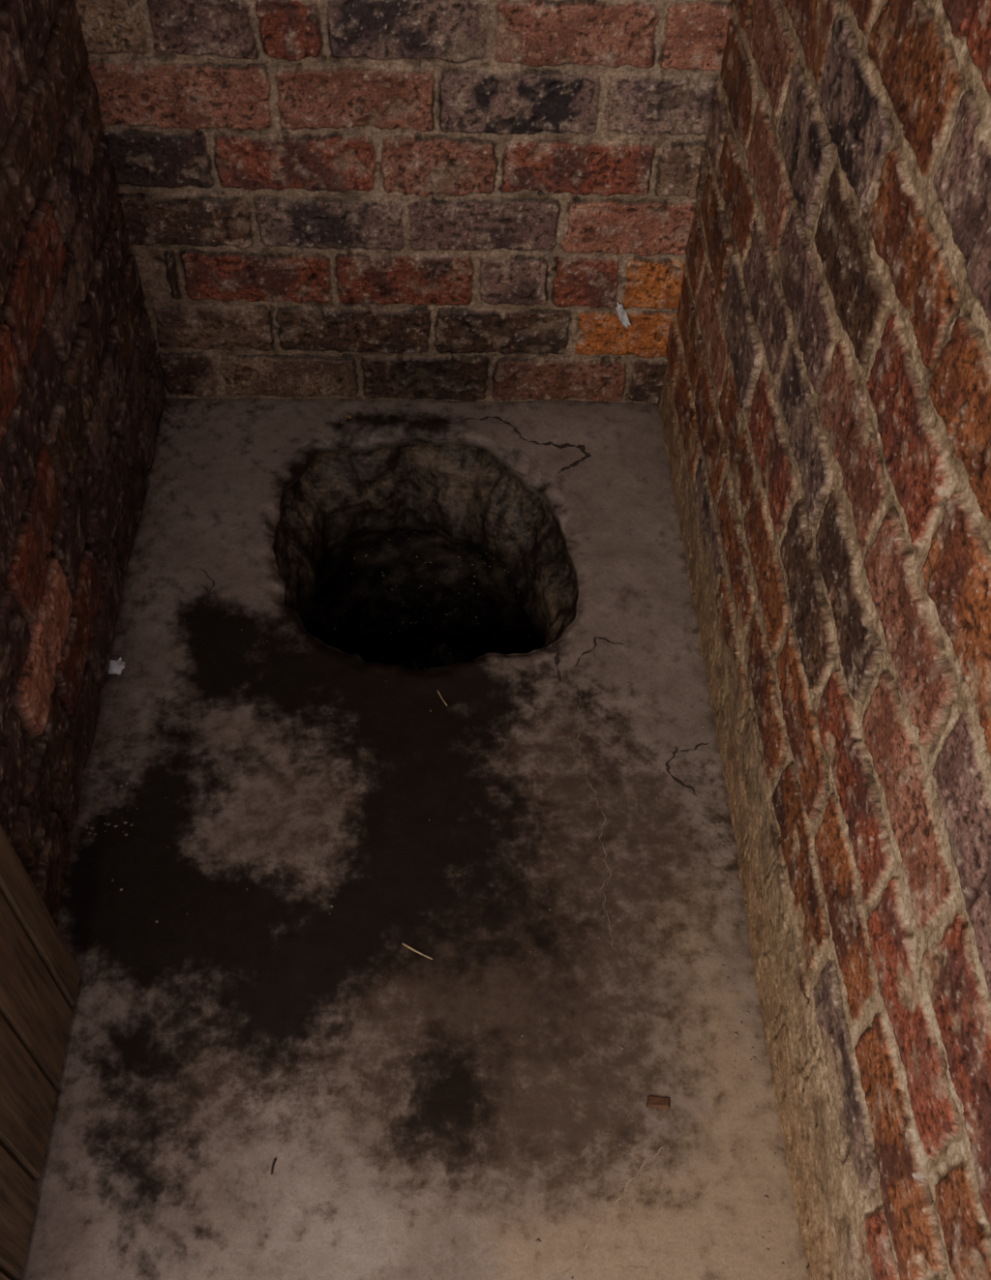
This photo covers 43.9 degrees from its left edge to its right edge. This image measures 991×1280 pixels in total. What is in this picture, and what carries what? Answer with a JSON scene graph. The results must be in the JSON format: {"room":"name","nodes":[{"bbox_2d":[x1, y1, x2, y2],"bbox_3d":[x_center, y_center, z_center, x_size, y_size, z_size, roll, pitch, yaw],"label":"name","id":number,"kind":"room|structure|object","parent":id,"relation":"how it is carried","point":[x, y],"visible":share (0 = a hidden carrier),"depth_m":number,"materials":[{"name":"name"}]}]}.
{"room":"pit latrine","nodes":[
{"label":"pit latrine","id":0,"kind":"room"},
{"bbox_2d":[0,0,166,924],"bbox_3d":[-0.555,-0.342,0.720,0.130,2.134,1.884,0,51,-3],"label":"wall","id":1,"kind":"structure","parent":0,"point":[82,393],"depth_m":1.50,"materials":[{"name":"brick"}]},
{"bbox_2d":[0,824,81,1279],"bbox_3d":[-0.453,0.059,0.473,0.023,1.936,0.708,0,51,-3],"label":"plank door","id":2,"kind":"structure","parent":1,"relation":"in","point":[40,976],"depth_m":1.25,"materials":[{"name":"brown wood"}]},
{"bbox_2d":[74,0,732,403],"bbox_3d":[-0.103,-1.103,1.354,1.090,2.130,0.129,0,51,-3],"label":"wall","id":3,"kind":"structure","parent":0,"point":[364,199],"depth_m":1.80,"materials":[{"name":"brick"}]},
{"bbox_2d":[615,302,629,328],"bbox_3d":[0.206,-0.524,1.986,0.028,0.048,0.010,0,51,-3],"label":"plastic shred","id":4,"kind":"object","parent":3,"relation":"attached to","point":[622,315],"visible":1,"depth_m":1.99,"materials":[{"name":"white plastic"}]},
{"bbox_2d":[10,397,808,1279],"bbox_3d":[-0.116,0.363,1.614,0.870,0.178,1.870,0,51,-3],"label":"floor","id":5,"kind":"structure","parent":0,"point":[307,1027],"depth_m":1.53,"materials":[{"name":"concrete"}]},
{"bbox_2d":[108,656,125,675],"bbox_3d":[-0.540,0.039,1.738,0.035,0.007,0.028,-25,57,-21],"label":"paper scrap","id":6,"kind":"object","parent":5,"relation":"on","point":[116,667],"visible":0.77,"depth_m":1.74,"materials":[{"name":"white paper"}]},
{"bbox_2d":[270,1158,276,1174],"bbox_3d":[-0.240,0.570,1.331,0.003,0.002,0.016,9,51,5],"label":"twig","id":7,"kind":"object","parent":5,"relation":"on","point":[275,1159],"visible":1,"depth_m":1.33,"materials":[{"name":"brown wood"}]},
{"bbox_2d":[402,942,432,959],"bbox_3d":[-0.095,0.379,1.494,0.042,0.003,0.003,24,54,16],"label":"stalk","id":8,"kind":"object","parent":5,"relation":"on","point":[404,944],"visible":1,"depth_m":1.49,"materials":[{"name":"beige plant"}]},
{"bbox_2d":[53,404,784,1279],"bbox_3d":[-0.117,0.176,1.653,0.830,0.009,1.490,0,51,-3],"label":"debris","id":9,"kind":"object","parent":5,"relation":"on","point":[537,1240],"visible":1,"depth_m":1.69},
{"bbox_2d":[306,521,542,670],"bbox_3d":[-0.132,0.183,2.352,0.539,0.779,0.530,0,51,-3],"label":"pit","id":10,"kind":"object","parent":5,"relation":"in","point":[408,595],"visible":0.13,"depth_m":2.37,"materials":[{"name":"soil"}]},
{"bbox_2d":[198,416,709,796],"bbox_3d":[0.027,-0.133,1.908,0.816,0.004,0.567,22,54,14],"label":"dark crack lines","id":11,"kind":"object","parent":5,"relation":"on","point":[581,448],"visible":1,"depth_m":1.84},
{"bbox_2d":[563,677,671,1276],"bbox_3d":[0.152,0.360,1.518,0.118,0.003,0.782,4,51,1],"label":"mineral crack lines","id":12,"kind":"object","parent":5,"relation":"on","point":[642,1165],"visible":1,"depth_m":1.33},
{"bbox_2d":[646,1096,670,1109],"bbox_3d":[0.184,0.521,1.388,0.028,0.007,0.013,3,51,0],"label":"chip","id":13,"kind":"object","parent":5,"relation":"on","point":[651,1102],"visible":1,"depth_m":1.39,"materials":[{"name":"brown brick"}]},
{"bbox_2d":[658,0,990,1279],"bbox_3d":[0.404,-0.343,0.765,0.129,2.134,1.880,0,51,-3],"label":"wall","id":14,"kind":"structure","parent":0,"point":[824,404],"depth_m":1.13,"materials":[{"name":"brick"}]}
]}

